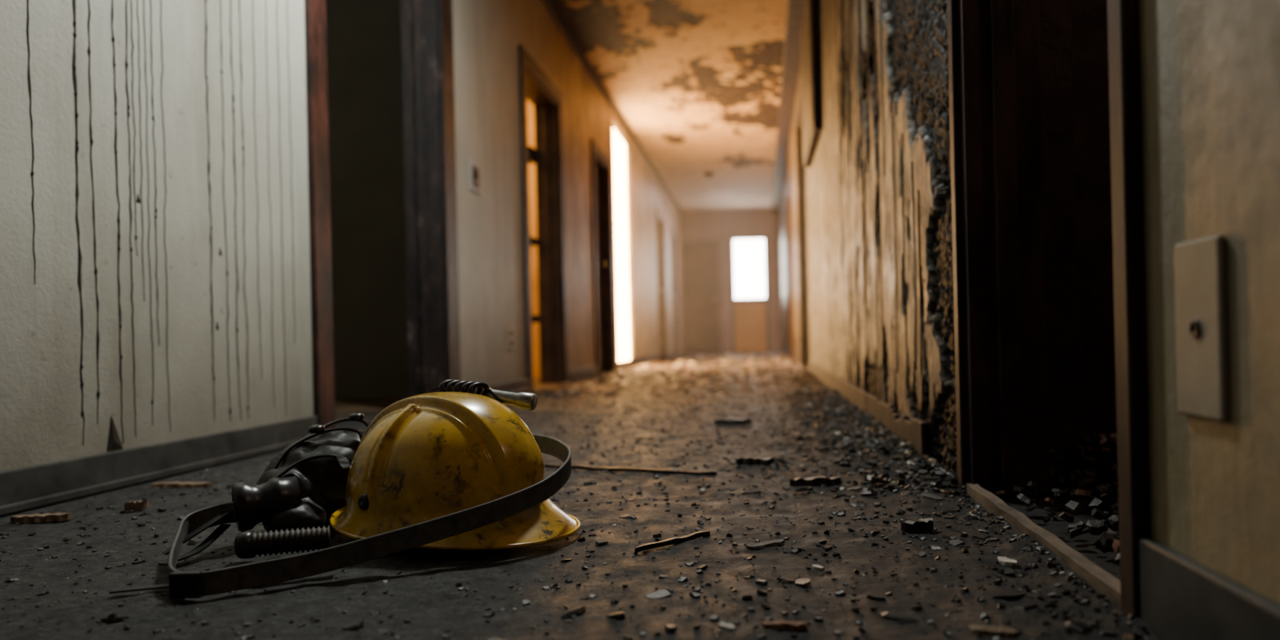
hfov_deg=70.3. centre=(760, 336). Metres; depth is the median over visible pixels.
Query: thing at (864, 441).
flake
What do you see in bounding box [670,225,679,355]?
trim
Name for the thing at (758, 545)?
flake
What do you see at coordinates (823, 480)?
chunk
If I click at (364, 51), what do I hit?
wall
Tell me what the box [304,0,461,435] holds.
trim
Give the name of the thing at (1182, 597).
baseboard
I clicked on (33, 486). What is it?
baseboard
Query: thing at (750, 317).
door
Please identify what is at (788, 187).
trim
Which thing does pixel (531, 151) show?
hinge
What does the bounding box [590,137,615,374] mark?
trim
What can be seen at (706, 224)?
wall
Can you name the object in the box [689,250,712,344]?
trim
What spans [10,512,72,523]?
chip
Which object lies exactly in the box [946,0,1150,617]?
trim
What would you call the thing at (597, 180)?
leaf
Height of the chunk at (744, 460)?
0.016 m
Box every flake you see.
[746,539,784,549]
[792,433,818,439]
[841,438,882,444]
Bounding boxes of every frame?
[613,123,631,359]
[729,234,770,353]
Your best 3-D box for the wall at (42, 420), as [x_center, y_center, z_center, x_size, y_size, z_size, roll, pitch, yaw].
[-1.477,-0.952,7.450,0.150,2.570,17.100,-1,0,0]
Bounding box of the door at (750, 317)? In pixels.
[734,302,766,351]
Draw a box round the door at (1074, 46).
[1039,0,1116,462]
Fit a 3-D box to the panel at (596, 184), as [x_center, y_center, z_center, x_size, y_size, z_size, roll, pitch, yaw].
[-1.474,-0.622,7.935,0.010,1.530,0.464,-1,0,0]
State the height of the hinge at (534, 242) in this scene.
0.050 m
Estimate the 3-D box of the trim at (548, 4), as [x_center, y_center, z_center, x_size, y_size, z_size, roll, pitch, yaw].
[-1.413,-2.213,7.450,0.035,0.050,17.100,-1,0,0]
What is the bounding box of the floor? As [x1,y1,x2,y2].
[0,351,1159,639]
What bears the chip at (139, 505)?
on the floor
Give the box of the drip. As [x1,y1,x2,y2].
[26,0,295,451]
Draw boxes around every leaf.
[595,166,606,371]
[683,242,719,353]
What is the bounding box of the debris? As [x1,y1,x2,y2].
[0,351,1151,639]
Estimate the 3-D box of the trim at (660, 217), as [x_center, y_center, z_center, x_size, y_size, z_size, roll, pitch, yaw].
[-1.464,-0.712,12.600,0.172,2.070,0.960,-1,0,0]
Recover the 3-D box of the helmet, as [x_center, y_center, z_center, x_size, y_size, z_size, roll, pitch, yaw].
[-0.468,0.181,1.368,0.414,0.228,0.285,-1,0,27]
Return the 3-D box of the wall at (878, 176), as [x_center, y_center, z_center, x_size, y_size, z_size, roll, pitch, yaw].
[0.414,-0.995,7.450,0.133,2.570,17.100,-1,0,0]
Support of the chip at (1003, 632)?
on the floor
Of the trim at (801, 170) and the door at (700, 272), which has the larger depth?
the door at (700, 272)
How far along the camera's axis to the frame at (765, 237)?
15.95 m
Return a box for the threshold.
[964,482,1120,606]
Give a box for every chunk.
[714,417,751,424]
[735,456,774,465]
[789,475,841,486]
[901,517,933,533]
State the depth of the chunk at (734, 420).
2.98 m
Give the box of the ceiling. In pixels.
[551,0,787,210]
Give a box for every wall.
[0,0,683,471]
[325,0,408,398]
[680,208,782,354]
[778,0,1279,604]
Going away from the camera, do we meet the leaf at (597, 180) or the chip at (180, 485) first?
the chip at (180, 485)
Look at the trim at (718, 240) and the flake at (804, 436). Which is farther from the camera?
the trim at (718, 240)
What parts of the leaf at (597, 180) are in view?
knob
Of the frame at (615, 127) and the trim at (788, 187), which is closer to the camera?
the frame at (615, 127)
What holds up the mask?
on the floor
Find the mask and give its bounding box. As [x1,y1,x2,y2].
[108,412,371,593]
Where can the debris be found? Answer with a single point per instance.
(1108, 540)
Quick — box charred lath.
[544,464,717,475]
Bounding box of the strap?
[167,434,571,599]
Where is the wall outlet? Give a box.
[506,327,514,349]
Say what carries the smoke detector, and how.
attached to the ceiling
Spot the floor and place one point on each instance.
(464, 620)
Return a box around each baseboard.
[0,350,684,516]
[781,347,1279,639]
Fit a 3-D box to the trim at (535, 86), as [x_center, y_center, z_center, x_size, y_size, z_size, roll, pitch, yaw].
[-1.464,-0.692,5.810,0.172,2.030,1.100,-1,0,0]
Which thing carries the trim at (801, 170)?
attached to the wall at (878, 176)
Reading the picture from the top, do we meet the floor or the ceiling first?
the ceiling
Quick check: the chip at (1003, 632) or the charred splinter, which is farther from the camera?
the charred splinter
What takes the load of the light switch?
attached to the wall at (42, 420)
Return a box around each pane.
[526,98,540,377]
[613,128,630,361]
[733,239,765,298]
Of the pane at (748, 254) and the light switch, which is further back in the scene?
the pane at (748, 254)
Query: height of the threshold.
0.022 m
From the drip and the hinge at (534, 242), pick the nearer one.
the drip
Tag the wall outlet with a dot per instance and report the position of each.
(510, 333)
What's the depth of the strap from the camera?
1.16 m
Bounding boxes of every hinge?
[528,146,535,164]
[530,236,537,246]
[532,315,539,322]
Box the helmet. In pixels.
[329,379,580,550]
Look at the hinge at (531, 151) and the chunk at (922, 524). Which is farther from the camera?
the hinge at (531, 151)
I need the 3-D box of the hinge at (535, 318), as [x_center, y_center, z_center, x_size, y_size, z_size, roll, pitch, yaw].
[-1.561,-0.120,6.161,0.055,0.050,0.122,-1,0,0]
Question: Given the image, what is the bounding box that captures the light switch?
[469,158,480,194]
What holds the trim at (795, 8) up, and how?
attached to the wall at (878, 176)
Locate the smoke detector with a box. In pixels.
[704,172,714,177]
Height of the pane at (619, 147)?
2.310 m
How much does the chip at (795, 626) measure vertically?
0.007 m
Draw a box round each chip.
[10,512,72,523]
[124,499,148,511]
[151,480,213,488]
[761,619,807,631]
[968,624,1017,638]
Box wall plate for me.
[1173,235,1229,422]
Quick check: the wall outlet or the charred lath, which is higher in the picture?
the wall outlet
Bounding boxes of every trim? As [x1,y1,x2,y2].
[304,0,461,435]
[518,44,568,391]
[542,0,682,213]
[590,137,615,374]
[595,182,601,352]
[655,206,667,358]
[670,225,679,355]
[680,237,724,353]
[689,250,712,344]
[771,0,805,212]
[785,176,793,359]
[795,85,809,369]
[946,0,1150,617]
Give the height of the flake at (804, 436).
0.008 m
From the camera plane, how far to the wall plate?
0.74 m
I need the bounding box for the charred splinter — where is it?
[635,530,710,552]

